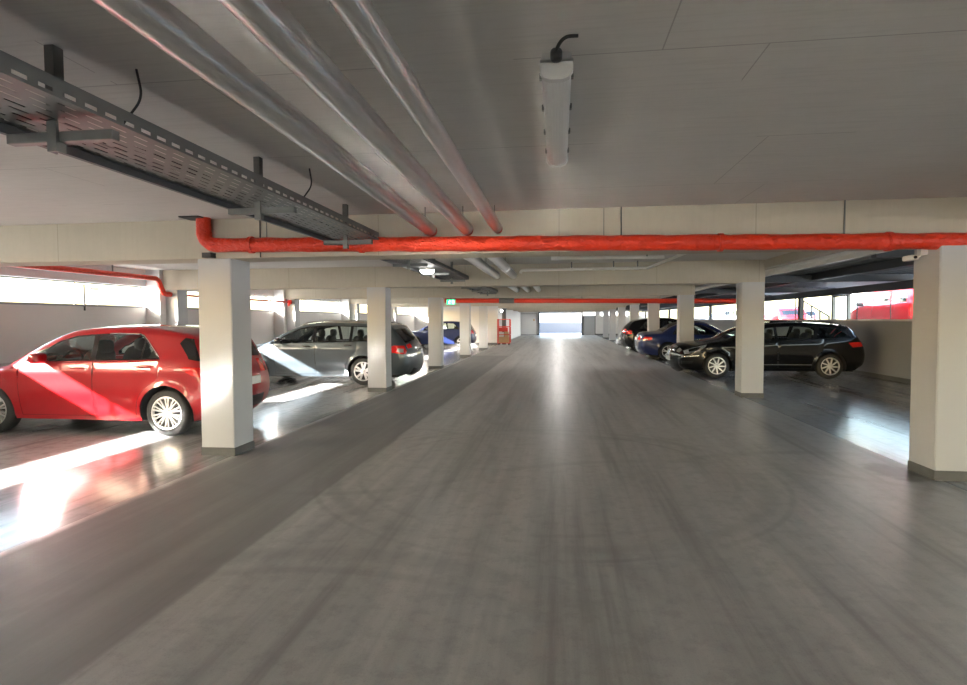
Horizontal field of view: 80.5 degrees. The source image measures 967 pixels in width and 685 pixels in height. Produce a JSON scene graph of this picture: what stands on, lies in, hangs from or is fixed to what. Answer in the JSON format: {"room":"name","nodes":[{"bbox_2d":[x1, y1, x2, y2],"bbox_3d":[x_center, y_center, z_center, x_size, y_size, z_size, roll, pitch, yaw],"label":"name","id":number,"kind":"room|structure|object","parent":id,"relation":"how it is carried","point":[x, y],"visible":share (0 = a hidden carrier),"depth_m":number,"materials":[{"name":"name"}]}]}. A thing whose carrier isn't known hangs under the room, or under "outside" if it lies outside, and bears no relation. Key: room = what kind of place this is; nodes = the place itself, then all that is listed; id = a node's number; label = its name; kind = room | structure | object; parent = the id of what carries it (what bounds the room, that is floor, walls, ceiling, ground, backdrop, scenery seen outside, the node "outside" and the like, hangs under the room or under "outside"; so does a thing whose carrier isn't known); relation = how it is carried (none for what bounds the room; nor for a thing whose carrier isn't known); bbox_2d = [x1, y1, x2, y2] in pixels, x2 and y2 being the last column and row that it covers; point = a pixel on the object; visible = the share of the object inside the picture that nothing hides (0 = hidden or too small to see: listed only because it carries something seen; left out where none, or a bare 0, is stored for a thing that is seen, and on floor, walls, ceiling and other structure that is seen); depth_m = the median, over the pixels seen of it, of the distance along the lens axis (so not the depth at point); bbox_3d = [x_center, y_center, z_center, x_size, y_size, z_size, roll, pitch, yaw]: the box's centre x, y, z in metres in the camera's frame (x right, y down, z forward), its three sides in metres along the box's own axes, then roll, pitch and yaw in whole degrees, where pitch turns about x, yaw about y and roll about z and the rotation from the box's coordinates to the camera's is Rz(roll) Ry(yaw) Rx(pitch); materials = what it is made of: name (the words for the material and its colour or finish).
{"room":"parking garage","nodes":[
{"label":"parking garage","id":0,"kind":"room"},
{"bbox_2d":[137,270,165,351],"bbox_3d":[-7.286,-0.277,12.736,0.530,2.630,0.450,0,2,7],"label":"wall","id":1,"kind":"structure","parent":0,"point":[155,302],"depth_m":12.48,"materials":[{"name":"white paint"}]},
{"bbox_2d":[166,290,187,324],"bbox_3d":[-6.866,-0.067,12.826,0.280,2.200,0.340,0,2,7],"label":"wall column","id":2,"kind":"structure","parent":0,"point":[176,305],"depth_m":12.65,"materials":[{"name":"paint"}]},
{"bbox_2d":[0,304,413,362],"bbox_3d":[-7.605,0.173,11.657,0.220,1.820,49.100,0,2,7],"label":"wall","id":3,"kind":"structure","parent":0,"point":[24,329],"depth_m":10.56,"materials":[{"name":"white paint"}]},
{"bbox_2d":[0,276,146,307],"bbox_3d":[-7.815,-0.883,9.923,0.215,0.470,5.238,0,2,7],"label":"window","id":4,"kind":"structure","parent":3,"relation":"in","point":[72,282],"depth_m":10.77,"materials":[{"name":"metal"}]},
{"bbox_2d":[188,291,273,311],"bbox_3d":[-7.076,-1.110,15.534,0.215,0.470,5.238,0,2,7],"label":"window","id":5,"kind":"structure","parent":3,"relation":"in","point":[189,291],"depth_m":17.35,"materials":[{"name":"metal"}]},
{"bbox_2d":[300,299,338,312],"bbox_3d":[-6.338,-1.336,21.145,0.215,0.470,5.238,0,2,7],"label":"window","id":6,"kind":"structure","parent":3,"relation":"in","point":[300,299],"depth_m":21.39,"materials":[{"name":"metal"}]},
{"bbox_2d":[0,265,413,307],"bbox_3d":[-7.612,-1.366,11.596,0.220,0.360,49.100,0,2,7],"label":"lintel","id":7,"kind":"object","parent":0,"point":[4,271],"visible":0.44,"depth_m":11.08,"materials":[{"name":"white paint"}]},
{"bbox_2d":[268,290,286,337],"bbox_3d":[-6.548,-0.503,18.348,0.530,2.630,0.450,0,2,7],"label":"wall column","id":8,"kind":"structure","parent":0,"point":[279,308],"depth_m":18.11,"materials":[{"name":"white paint"}]},
{"bbox_2d":[286,299,299,331],"bbox_3d":[-6.128,-0.294,18.437,0.280,2.200,0.340,0,2,7],"label":"wall column","id":9,"kind":"structure","parent":0,"point":[293,311],"depth_m":18.26,"materials":[{"name":"paint"}]},
{"bbox_2d":[337,299,350,340],"bbox_3d":[-5.809,-0.730,23.959,0.530,2.630,0.450,0,2,7],"label":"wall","id":10,"kind":"structure","parent":0,"point":[344,305],"depth_m":23.72,"materials":[{"name":"white paint"}]},
{"bbox_2d":[350,304,359,338],"bbox_3d":[-5.389,-0.520,24.048,0.280,2.200,0.340,0,2,7],"label":"wall column","id":11,"kind":"structure","parent":0,"point":[355,308],"depth_m":23.87,"materials":[{"name":"paint"}]},
{"bbox_2d":[391,307,396,321],"bbox_3d":[-4.651,-0.746,29.659,0.280,2.200,0.340,0,2,7],"label":"wall column","id":12,"kind":"structure","parent":0,"point":[393,309],"depth_m":29.46,"materials":[{"name":"paint"}]},
{"bbox_2d":[411,306,498,342],"bbox_3d":[-1.789,-1.209,35.542,5.480,2.630,0.250,0,2,7],"label":"wall","id":13,"kind":"structure","parent":0,"point":[420,314],"depth_m":35.36,"materials":[{"name":"white paint"}]},
{"bbox_2d":[0,335,966,684],"bbox_3d":[2.269,0.788,21.083,17.400,0.250,70.300,0,2,7],"label":"floor","id":14,"kind":"structure","parent":0,"point":[533,509],"depth_m":4.02,"materials":[{"name":"grey concrete"}]},
{"bbox_2d":[0,324,269,435],"bbox_3d":[-5.431,0.402,8.433,4.269,1.597,2.123,0,2,7],"label":"hatchback car","id":15,"kind":"object","parent":14,"relation":"on","point":[79,374],"visible":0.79,"depth_m":7.58,"materials":[{"name":"red paint"}]},
{"bbox_2d":[27,353,48,362],"bbox_3d":[-5.867,0.204,7.539,0.150,0.141,0.254,0,2,7],"label":"mirror","id":16,"kind":"object","parent":15,"relation":"attached to","point":[32,357],"depth_m":7.45,"materials":[{"name":"red paint"}]},
{"bbox_2d":[179,367,199,376],"bbox_3d":[-3.625,0.377,7.540,0.664,0.209,0.228,-2,3,-44],"label":"tail light","id":17,"kind":"object","parent":15,"relation":"attached to","point":[183,371],"depth_m":7.38,"materials":[{"name":"red plastic"}]},
{"bbox_2d":[256,358,267,370],"bbox_3d":[-3.456,0.325,8.823,0.228,0.209,0.664,-2,3,-31],"label":"tail light","id":18,"kind":"object","parent":15,"relation":"attached to","point":[262,366],"depth_m":8.64,"materials":[{"name":"red plastic"}]},
{"bbox_2d":[198,259,254,455],"bbox_3d":[-2.958,0.163,6.573,0.412,2.200,0.412,0,2,7],"label":"concrete pillar","id":19,"kind":"structure","parent":14,"relation":"on","point":[223,284],"depth_m":6.39,"materials":[{"name":"paint"}]},
{"bbox_2d":[255,320,423,384],"bbox_3d":[-3.970,0.204,14.284,4.953,1.515,2.208,0,2,7],"label":"estate car","id":20,"kind":"object","parent":14,"relation":"on","point":[290,354],"visible":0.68,"depth_m":13.43,"materials":[{"name":"grey paint"}]},
{"bbox_2d":[391,343,411,353],"bbox_3d":[-1.866,0.149,13.280,0.576,0.244,0.192,-2,3,-42],"label":"tail light","id":21,"kind":"object","parent":20,"relation":"attached to","point":[396,348],"depth_m":13.18,"materials":[{"name":"red plastic"}]},
{"bbox_2d":[367,287,391,391],"bbox_3d":[-2.220,-0.064,12.184,0.412,2.200,0.412,0,2,7],"label":"concrete pillar","id":22,"kind":"structure","parent":14,"relation":"on","point":[378,298],"depth_m":12.00,"materials":[{"name":"paint"}]},
{"bbox_2d":[428,298,443,368],"bbox_3d":[-1.482,-0.290,17.796,0.412,2.200,0.412,0,2,7],"label":"concrete pillar","id":23,"kind":"structure","parent":14,"relation":"on","point":[435,305],"depth_m":17.61,"materials":[{"name":"paint"}]},
{"bbox_2d":[412,321,476,347],"bbox_3d":[-2.518,-0.476,31.867,4.267,1.465,2.123,0,2,7],"label":"hatchback car","id":24,"kind":"object","parent":14,"relation":"on","point":[451,336],"visible":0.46,"depth_m":31.02,"materials":[{"name":"blue paint"}]},
{"bbox_2d":[460,303,470,356],"bbox_3d":[-0.743,-0.516,23.407,0.412,2.200,0.412,0,2,7],"label":"concrete pillar","id":25,"kind":"structure","parent":14,"relation":"on","point":[465,308],"depth_m":23.21,"materials":[{"name":"paint"}]},
{"bbox_2d":[479,306,487,349],"bbox_3d":[-0.005,-0.743,29.018,0.412,2.200,0.412,0,2,7],"label":"concrete pillar","id":26,"kind":"structure","parent":14,"relation":"on","point":[483,310],"depth_m":28.83,"materials":[{"name":"paint"}]},
{"bbox_2d":[500,308,506,344],"bbox_3d":[1.229,-0.980,34.841,0.368,2.200,0.330,0,2,7],"label":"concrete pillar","id":27,"kind":"structure","parent":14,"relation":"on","point":[503,310],"depth_m":34.71,"materials":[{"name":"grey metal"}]},
{"bbox_2d":[497,319,510,344],"bbox_3d":[1.239,-0.635,34.334,0.770,1.549,0.650,0,2,7],"label":"trolley","id":28,"kind":"object","parent":14,"relation":"on","point":[498,326],"visible":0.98,"depth_m":34.06,"materials":[{"name":"red metal"}]},
{"bbox_2d":[603,310,608,338],"bbox_3d":[9.574,-1.411,44.711,0.412,2.200,0.412,0,2,7],"label":"concrete pillar","id":29,"kind":"structure","parent":14,"relation":"on","point":[605,312],"depth_m":44.52,"materials":[{"name":"paint"}]},
{"bbox_2d":[609,309,615,340],"bbox_3d":[8.836,-1.185,39.100,0.412,2.200,0.412,0,2,7],"label":"concrete pillar","id":30,"kind":"structure","parent":14,"relation":"on","point":[612,312],"depth_m":38.90,"materials":[{"name":"paint"}]},
{"bbox_2d":[618,307,625,344],"bbox_3d":[8.097,-0.959,33.489,0.412,2.200,0.412,0,2,7],"label":"concrete pillar","id":31,"kind":"structure","parent":14,"relation":"on","point":[621,310],"depth_m":33.28,"materials":[{"name":"paint"}]},
{"bbox_2d":[629,305,638,349],"bbox_3d":[7.359,-0.732,27.878,0.412,2.200,0.412,0,2,7],"label":"concrete pillar","id":32,"kind":"structure","parent":14,"relation":"on","point":[634,309],"depth_m":27.65,"materials":[{"name":"paint"}]},
{"bbox_2d":[647,303,659,357],"bbox_3d":[6.621,-0.506,22.267,0.412,2.200,0.412,0,2,7],"label":"concrete pillar","id":33,"kind":"structure","parent":14,"relation":"on","point":[653,309],"depth_m":22.05,"materials":[{"name":"paint"}]},
{"bbox_2d":[444,298,735,302],"bbox_3d":[4.170,-1.692,22.297,11.552,0.428,0.210,0,2,7],"label":"drain pipe","id":34,"kind":"object","parent":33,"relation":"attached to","point":[458,300],"visible":0.89,"depth_m":22.32,"materials":[{"name":"red metal"}]},
{"bbox_2d":[619,318,704,350],"bbox_3d":[8.571,-0.367,26.415,4.450,1.576,2.198,0,2,7],"label":"hatchback car","id":35,"kind":"object","parent":14,"relation":"on","point":[628,334],"visible":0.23,"depth_m":25.82,"materials":[{"name":"black paint"}]},
{"bbox_2d":[635,321,732,360],"bbox_3d":[8.039,-0.096,21.271,4.657,1.446,2.164,0,2,13],"label":"car","id":36,"kind":"object","parent":14,"relation":"on","point":[657,343],"visible":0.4,"depth_m":20.64,"materials":[{"name":"blue paint"}]},
{"bbox_2d":[638,336,651,340],"bbox_3d":[5.840,-0.159,20.843,0.209,0.188,0.665,-2,3,-32],"label":"tail light","id":37,"kind":"object","parent":36,"relation":"attached to","point":[640,338],"depth_m":20.69,"materials":[{"name":"red plastic"}]},
{"bbox_2d":[677,295,693,370],"bbox_3d":[5.883,-0.279,16.656,0.412,2.200,0.412,0,2,7],"label":"concrete pillar","id":38,"kind":"structure","parent":14,"relation":"on","point":[685,303],"depth_m":16.45,"materials":[{"name":"paint"}]},
{"bbox_2d":[734,282,764,397],"bbox_3d":[5.144,-0.053,11.044,0.412,2.200,0.412,0,2,7],"label":"concrete pillar","id":39,"kind":"structure","parent":14,"relation":"on","point":[750,296],"depth_m":10.86,"materials":[{"name":"paint"}]},
{"bbox_2d":[666,321,864,378],"bbox_3d":[7.306,0.149,15.145,4.689,1.450,2.198,0,2,7],"label":"estate car","id":40,"kind":"object","parent":14,"relation":"on","point":[836,349],"visible":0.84,"depth_m":14.28,"materials":[{"name":"black paint"}]},
{"bbox_2d":[668,346,674,354],"bbox_3d":[5.071,0.209,15.442,0.131,0.230,0.696,0,2,7],"label":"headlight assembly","id":41,"kind":"object","parent":40,"relation":"attached to","point":[671,351],"depth_m":15.24,"materials":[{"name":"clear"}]},
{"bbox_2d":[849,342,862,346],"bbox_3d":[9.316,0.021,14.228,0.261,0.180,0.775,2,3,43],"label":"tail light","id":42,"kind":"object","parent":40,"relation":"attached to","point":[851,344],"depth_m":14.03,"materials":[{"name":"red"}]},
{"bbox_2d":[907,245,966,480],"bbox_3d":[4.406,0.173,5.433,0.412,2.200,0.412,0,2,7],"label":"concrete pillar","id":43,"kind":"structure","parent":14,"relation":"on","point":[938,400],"depth_m":5.28,"materials":[{"name":"paint"}]},
{"bbox_2d":[902,249,927,260],"bbox_3d":[4.147,-0.846,5.495,0.131,0.116,0.195,0,2,7],"label":"camera","id":44,"kind":"object","parent":43,"relation":"attached to","point":[920,252],"visible":0.94,"depth_m":5.43,"materials":[{"name":"white plastic"}]},
{"bbox_2d":[0,0,966,269],"bbox_3d":[0.148,-2.141,21.244,13.350,0.350,70.300,0,2,7],"label":"ceiling","id":45,"kind":"structure","parent":0,"point":[674,102],"depth_m":2.97,"materials":[{"name":"concrete"}]},
{"bbox_2d":[124,69,141,123],"bbox_3d":[-1.570,-1.096,2.553,0.088,0.239,0.027,0,2,7],"label":"cable","id":46,"kind":"object","parent":45,"relation":"hanging from","point":[136,70],"visible":0.88,"depth_m":2.55,"materials":[{"name":"black plastic"}]},
{"bbox_2d":[17,265,291,305],"bbox_3d":[-7.160,-1.185,10.635,0.132,0.650,15.300,0,2,7],"label":"pipe","id":47,"kind":"object","parent":45,"relation":"hanging from","point":[112,273],"visible":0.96,"depth_m":10.96,"materials":[{"name":"red metal"}]},
{"bbox_2d":[0,44,378,248],"bbox_3d":[-1.659,-1.025,3.185,0.552,0.425,5.361,0,2,7],"label":"cable tray","id":48,"kind":"object","parent":45,"relation":"hanging from","point":[57,134],"visible":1,"depth_m":2.76,"materials":[{"name":"grey metal"}]},
{"bbox_2d":[178,216,202,220],"bbox_3d":[-3.125,-1.345,6.181,0.230,0.012,0.220,0,2,7],"label":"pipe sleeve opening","id":49,"kind":"object","parent":45,"relation":"attached to","point":[191,218],"visible":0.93,"depth_m":6.11,"materials":[{"name":"black metal"}]},
{"bbox_2d":[92,0,436,236],"bbox_3d":[-0.830,-1.121,3.348,0.135,0.260,5.267,0,2,6],"label":"pipe","id":50,"kind":"object","parent":45,"relation":"hanging from","point":[160,22],"visible":1,"depth_m":2.17,"materials":[{"name":"silver metal"}]},
{"bbox_2d":[218,0,472,235],"bbox_3d":[-0.477,-1.120,3.301,0.135,0.260,5.266,0,2,7],"label":"pipe","id":51,"kind":"object","parent":45,"relation":"hanging from","point":[271,22],"visible":1,"depth_m":2.16,"materials":[{"name":"silver metal"}]},
{"bbox_2d":[328,0,501,233],"bbox_3d":[-0.185,-1.128,3.262,0.109,0.243,5.265,0,2,7],"label":"pipe","id":52,"kind":"object","parent":45,"relation":"hanging from","point":[362,19],"visible":1,"depth_m":2.18,"materials":[{"name":"silver metal"}]},
{"bbox_2d":[382,259,468,283],"bbox_3d":[-0.880,-1.264,9.109,0.552,0.425,5.121,0,2,7],"label":"cable tray","id":53,"kind":"object","parent":45,"relation":"hanging from","point":[409,264],"visible":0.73,"depth_m":9.08,"materials":[{"name":"grey metal"}]},
{"bbox_2d":[419,268,434,273],"bbox_3d":[-0.890,-1.127,9.025,0.250,0.092,0.250,0,2,7],"label":"lamp","id":54,"kind":"object","parent":53,"relation":"attached to","point":[422,270],"visible":1,"depth_m":8.94,"materials":[{"name":"white plastic"}]},
{"bbox_2d":[163,260,764,290],"bbox_3d":[-0.803,-1.377,11.945,12.530,0.430,0.440,0,2,7],"label":"ceiling beam","id":55,"kind":"structure","parent":45,"relation":"attached to","point":[723,271],"depth_m":11.57,"materials":[{"name":"concrete"}]},
{"bbox_2d":[461,287,497,295],"bbox_3d":[-0.145,-1.490,14.697,0.552,0.425,5.201,0,2,7],"label":"cable tray","id":56,"kind":"object","parent":45,"relation":"hanging from","point":[480,290],"visible":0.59,"depth_m":14.99,"materials":[{"name":"grey metal"}]},
{"bbox_2d":[463,258,499,278],"bbox_3d":[-0.068,-1.321,8.950,0.162,0.311,5.100,0,2,7],"label":"pipe","id":57,"kind":"object","parent":45,"relation":"hanging from","point":[479,263],"visible":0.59,"depth_m":9.18,"materials":[{"name":"silver metal"}]},
{"bbox_2d":[0,197,966,266],"bbox_3d":[-1.542,-1.151,6.334,12.530,0.430,0.440,0,2,7],"label":"ceiling beam","id":58,"kind":"structure","parent":45,"relation":"attached to","point":[174,241],"depth_m":5.90,"materials":[{"name":"concrete"}]},
{"bbox_2d":[202,252,215,258],"bbox_3d":[-3.009,-0.953,6.258,0.100,0.055,0.100,0,2,7],"label":"bracket","id":59,"kind":"object","parent":58,"relation":"attached to","point":[208,255],"visible":1,"depth_m":6.21,"materials":[{"name":"grey metal"}]},
{"bbox_2d":[196,208,966,252],"bbox_3d":[2.635,-1.077,5.482,11.608,0.570,0.195,0,2,7],"label":"drain pipe","id":60,"kind":"object","parent":58,"relation":"attached to","point":[887,241],"visible":0.95,"depth_m":5.62,"materials":[{"name":"red metal"}]},
{"bbox_2d":[843,200,845,233],"bbox_3d":[3.440,-1.139,5.442,0.015,0.430,0.015,-1,2,-15],"label":"conduit","id":61,"kind":"object","parent":58,"relation":"attached to","point":[844,200],"visible":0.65,"depth_m":5.43,"materials":[{"name":"metal"}]},
{"bbox_2d":[285,285,694,298],"bbox_3d":[-0.065,-1.603,17.556,12.530,0.430,0.440,0,2,7],"label":"ceiling beam","id":62,"kind":"structure","parent":45,"relation":"attached to","point":[617,290],"depth_m":17.23,"materials":[{"name":"concrete"}]},
{"bbox_2d":[488,257,516,278],"bbox_3d":[0.260,-1.321,8.906,0.162,0.311,5.100,0,2,7],"label":"pipe","id":63,"kind":"object","parent":45,"relation":"hanging from","point":[499,262],"visible":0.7,"depth_m":9.12,"materials":[{"name":"silver metal"}]},
{"bbox_2d":[350,296,659,303],"bbox_3d":[0.673,-1.830,23.167,12.530,0.430,0.440,0,2,7],"label":"ceiling beam","id":64,"kind":"structure","parent":45,"relation":"attached to","point":[394,300],"depth_m":23.24,"materials":[{"name":"concrete"}]},
{"bbox_2d":[391,303,639,306],"bbox_3d":[1.411,-2.056,28.779,12.530,0.430,0.440,0,2,7],"label":"ceiling beam","id":65,"kind":"structure","parent":45,"relation":"attached to","point":[426,304],"depth_m":28.52,"materials":[{"name":"concrete"}]},
{"bbox_2d":[539,34,577,167],"bbox_3d":[0.390,-1.179,2.987,0.160,0.132,1.485,0,2,7],"label":"lamp","id":66,"kind":"object","parent":45,"relation":"attached to","point":[556,74],"visible":1,"depth_m":2.62,"materials":[{"name":"grey plastic"}]},
{"bbox_2d":[542,77,570,164],"bbox_3d":[0.391,-1.153,3.041,0.128,0.065,1.310,0,2,7],"label":"diffuser","id":67,"kind":"object","parent":66,"relation":"attached to","point":[556,106],"depth_m":2.86,"materials":[{"name":"white plastic"}]},
{"bbox_2d":[518,310,602,311],"bbox_3d":[6.853,-2.960,50.896,7.510,0.430,0.440,0,2,7],"label":"ceiling beam","id":68,"kind":"structure","parent":45,"relation":"attached to","point":[602,310],"depth_m":50.72,"materials":[{"name":"metal"}]},
{"bbox_2d":[513,309,608,310],"bbox_3d":[6.115,-2.734,45.285,7.510,0.430,0.440,0,2,7],"label":"ceiling beam","id":69,"kind":"structure","parent":45,"relation":"attached to","point":[569,309],"depth_m":44.98,"materials":[{"name":"metal"}]},
{"bbox_2d":[507,308,615,309],"bbox_3d":[5.377,-2.507,39.673,7.510,0.430,0.440,0,2,7],"label":"ceiling beam","id":70,"kind":"structure","parent":45,"relation":"attached to","point":[507,308],"depth_m":39.61,"materials":[{"name":"concrete"}]},
{"bbox_2d":[498,305,625,307],"bbox_3d":[4.638,-2.281,34.062,7.510,0.430,0.440,0,2,7],"label":"ceiling beam","id":71,"kind":"structure","parent":45,"relation":"attached to","point":[585,306],"depth_m":33.78,"materials":[{"name":"concrete"}]},
{"bbox_2d":[519,254,685,273],"bbox_3d":[2.706,-1.391,9.076,2.168,0.204,5.689,-1,2,-20],"label":"conduit","id":72,"kind":"object","parent":45,"relation":"attached to","point":[637,267],"visible":0.72,"depth_m":11.06,"materials":[{"name":"white metal"}]},
{"bbox_2d":[551,255,664,259],"bbox_3d":[1.994,-1.415,9.205,1.810,0.161,0.129,0,2,2],"label":"conduit","id":73,"kind":"object","parent":45,"relation":"attached to","point":[646,256],"visible":0.89,"depth_m":9.17,"materials":[{"name":"white"}]},
{"bbox_2d":[499,308,520,338],"bbox_3d":[2.188,-1.629,45.651,0.230,2.630,20.850,0,2,7],"label":"wall","id":74,"kind":"structure","parent":0,"point":[515,316],"depth_m":46.84,"materials":[{"name":"white paint"}]},
{"bbox_2d":[521,310,644,333],"bbox_3d":[9.562,-2.047,55.313,11.870,2.630,0.250,0,2,7],"label":"wall","id":75,"kind":"structure","parent":0,"point":[598,319],"depth_m":54.98,"materials":[{"name":"white paint"}]},
{"bbox_2d":[521,313,536,334],"bbox_3d":[4.426,-1.777,55.793,1.620,2.100,0.120,0,2,7],"label":"door","id":76,"kind":"structure","parent":75,"relation":"in","point":[528,323],"depth_m":55.78,"materials":[{"name":"white paint"}]},
{"bbox_2d":[538,312,582,334],"bbox_3d":[7.481,-1.848,55.444,4.270,2.240,0.250,0,2,7],"label":"trim","id":77,"kind":"structure","parent":75,"relation":"attached to","point":[538,312],"depth_m":55.41,"materials":[{"name":"grey metal"}]},
{"bbox_2d":[583,316,595,334],"bbox_3d":[10.202,-1.644,55.044,1.150,1.840,0.110,0,2,7],"label":"door","id":78,"kind":"structure","parent":75,"relation":"in","point":[588,321],"depth_m":55.02,"materials":[{"name":"grey metal"}]},
{"bbox_2d":[626,250,893,305],"bbox_3d":[6.857,-1.717,20.226,0.080,0.060,70.000,0,2,7],"label":"trim","id":79,"kind":"structure","parent":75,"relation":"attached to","point":[868,252],"depth_m":9.10,"materials":[{"name":"white metal"}]},
{"bbox_2d":[695,251,843,286],"bbox_3d":[6.688,-1.876,20.242,0.180,0.159,70.000,0,2,7],"label":"trim","id":80,"kind":"structure","parent":75,"relation":"attached to","point":[792,257],"depth_m":9.66,"materials":[{"name":"concrete"}]},
{"bbox_2d":[642,280,912,311],"bbox_3d":[10.616,-1.590,19.737,0.180,0.190,70.000,0,2,7],"label":"trim","id":81,"kind":"structure","parent":75,"relation":"attached to","point":[908,284],"depth_m":16.30,"materials":[{"name":"grey metal"}]},
{"bbox_2d":[641,258,913,306],"bbox_3d":[8.656,-1.806,19.986,0.150,0.160,70.000,0,2,7],"label":"trim","id":82,"kind":"structure","parent":75,"relation":"attached to","point":[895,263],"depth_m":11.53,"materials":[{"name":"grey metal"}]},
{"bbox_2d":[669,320,911,378],"bbox_3d":[10.772,-0.041,19.779,0.200,1.430,70.000,0,2,7],"label":"wall","id":83,"kind":"structure","parent":0,"point":[887,345],"depth_m":14.28,"materials":[{"name":"grey paint"}]},
{"bbox_2d":[694,319,911,320],"bbox_3d":[10.768,-0.778,19.750,0.260,0.045,70.000,0,2,7],"label":"trim","id":84,"kind":"structure","parent":83,"relation":"on","point":[694,319],"depth_m":17.08,"materials":[{"name":"white paint"}]},
{"bbox_2d":[798,298,803,318],"bbox_3d":[10.481,-1.114,18.866,0.200,0.700,0.260,0,2,7],"label":"steel post","id":85,"kind":"object","parent":84,"relation":"on","point":[800,300],"visible":1,"depth_m":18.78,"materials":[{"name":"grey metal"}]},
{"bbox_2d":[848,370,910,383],"bbox_3d":[10.666,0.623,19.820,0.020,0.100,70.000,0,2,7],"label":"baseboard","id":86,"kind":"structure","parent":83,"relation":"attached to","point":[904,380],"depth_m":14.19,"materials":[{"name":"grey concrete"}]},
{"bbox_2d":[695,255,913,294],"bbox_3d":[9.420,-1.892,19.882,5.490,0.187,70.000,0,2,7],"label":"roof","id":87,"kind":"structure","parent":0,"point":[867,259],"depth_m":13.14,"materials":[{"name":"grey concrete"}]},
{"bbox_2d":[629,303,700,305],"bbox_3d":[11.582,-2.413,35.820,4.780,0.170,0.140,0,2,7],"label":"cross beam","id":88,"kind":"structure","parent":87,"relation":"attached to","point":[641,304],"depth_m":35.77,"materials":[{"name":"grey metal"}]},
{"bbox_2d":[661,295,771,298],"bbox_3d":[10.105,-1.961,24.598,4.780,0.170,0.140,0,2,7],"label":"cross beam","id":89,"kind":"structure","parent":87,"relation":"attached to","point":[695,296],"depth_m":24.54,"materials":[{"name":"grey metal"}]},
{"bbox_2d":[660,250,866,296],"bbox_3d":[6.559,-1.735,16.732,0.100,0.194,25.000,0,2,7],"label":"conduit","id":90,"kind":"object","parent":87,"relation":"attached to","point":[844,252],"visible":0.06,"depth_m":9.84,"materials":[{"name":"white"}]},
{"bbox_2d":[695,287,834,293],"bbox_3d":[9.367,-1.734,18.987,4.780,0.170,0.140,0,2,7],"label":"cross beam","id":91,"kind":"structure","parent":87,"relation":"attached to","point":[779,289],"depth_m":18.89,"materials":[{"name":"grey metal"}]},
{"bbox_2d":[765,273,913,282],"bbox_3d":[8.629,-1.508,13.376,4.780,0.170,0.140,0,2,7],"label":"cross beam","id":92,"kind":"structure","parent":87,"relation":"attached to","point":[859,277],"depth_m":13.33,"materials":[{"name":"grey concrete"}]},
{"bbox_2d":[871,250,913,257],"bbox_3d":[7.891,-1.282,7.765,4.780,0.170,0.140,0,2,7],"label":"cross beam","id":93,"kind":"structure","parent":87,"relation":"attached to","point":[896,253],"depth_m":7.98,"materials":[{"name":"grey metal"}]},
{"bbox_3d":[-35.221,-1.210,35.877,60.800,0.320,170.000,0,2,7],"label":"ground","id":94,"kind":"structure","parent":0,"visible":0},
{"bbox_2d":[89,287,98,304],"bbox_3d":[-8.326,-0.867,12.225,0.024,0.620,0.220,0,2,7],"label":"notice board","id":95,"kind":"object","parent":94,"relation":"on","point":[90,288],"visible":0.68,"depth_m":12.21,"materials":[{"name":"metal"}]},
{"label":"outside","id":96,"kind":"structure","parent":0,"visible":0},
{"bbox_2d":[540,312,627,322],"bbox_3d":[8.642,-3.943,69.515,17.400,3.100,0.300,0,2,7],"label":"wall","id":97,"kind":"structure","parent":96,"point":[544,317],"depth_m":69.24,"materials":[{"name":"grey"}]},
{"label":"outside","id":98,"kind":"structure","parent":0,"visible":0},
{"bbox_2d":[540,333,581,334],"bbox_3d":[7.873,-0.921,63.682,17.400,0.230,15.700,0,2,7],"label":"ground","id":99,"kind":"structure","parent":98,"point":[540,333],"depth_m":60.12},
{"bbox_2d":[540,323,581,332],"bbox_3d":[8.000,-1.660,64.644,17.400,1.170,0.300,0,2,7],"label":"wall","id":100,"kind":"structure","parent":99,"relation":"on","point":[544,327],"depth_m":64.39,"materials":[{"name":"grey"}]},
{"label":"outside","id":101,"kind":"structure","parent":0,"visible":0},
{"bbox_3d":[37.854,-0.282,26.300,51.800,0.300,170.000,0,2,7],"label":"ground","id":102,"kind":"structure","parent":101,"visible":0},
{"bbox_2d":[694,309,735,318],"bbox_3d":[16.289,-1.552,38.575,4.267,1.465,2.123,0,2,7],"label":"car","id":103,"kind":"object","parent":102,"relation":"on","point":[725,315],"visible":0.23,"depth_m":37.86,"materials":[{"name":"white paint"}]},
{"bbox_2d":[764,307,807,318],"bbox_3d":[17.698,-1.380,34.089,2.123,1.465,4.267,0,2,7],"label":"car","id":104,"kind":"object","parent":102,"relation":"on","point":[775,312],"visible":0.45,"depth_m":32.36,"materials":[{"name":"red paint"}]},
{"bbox_2d":[804,309,818,318],"bbox_3d":[22.594,-1.694,41.406,2.123,1.465,4.267,0,2,7],"label":"hatchback car","id":105,"kind":"object","parent":102,"relation":"on","point":[814,313],"visible":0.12,"depth_m":39.48,"materials":[{"name":"silver metal"}]},
{"bbox_2d":[795,299,829,318],"bbox_3d":[12.041,-0.937,20.989,0.050,1.673,2.840,0,2,7],"label":"stair railing","id":106,"kind":"object","parent":102,"relation":"on","point":[820,311],"visible":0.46,"depth_m":20.96,"materials":[{"name":"grey metal"}]},
{"bbox_2d":[831,294,850,318],"bbox_3d":[10.539,-0.680,16.857,0.080,1.500,1.000,0,2,7],"label":"frame","id":107,"kind":"object","parent":102,"relation":"on","point":[848,297],"visible":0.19,"depth_m":16.58,"materials":[{"name":"white metal"}]},
{"bbox_2d":[840,292,872,318],"bbox_3d":[39.897,-5.438,34.908,11.200,9.300,53.200,0,2,7],"label":"house","id":108,"kind":"structure","parent":102,"relation":"on","point":[861,296],"depth_m":59.02,"materials":[{"name":"grey"}]},
{"bbox_2d":[851,289,912,318],"bbox_3d":[13.889,-0.916,18.937,2.198,1.776,4.438,0,2,7],"label":"car","id":109,"kind":"object","parent":102,"relation":"on","point":[876,305],"visible":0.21,"depth_m":18.80,"materials":[{"name":"red paint"}]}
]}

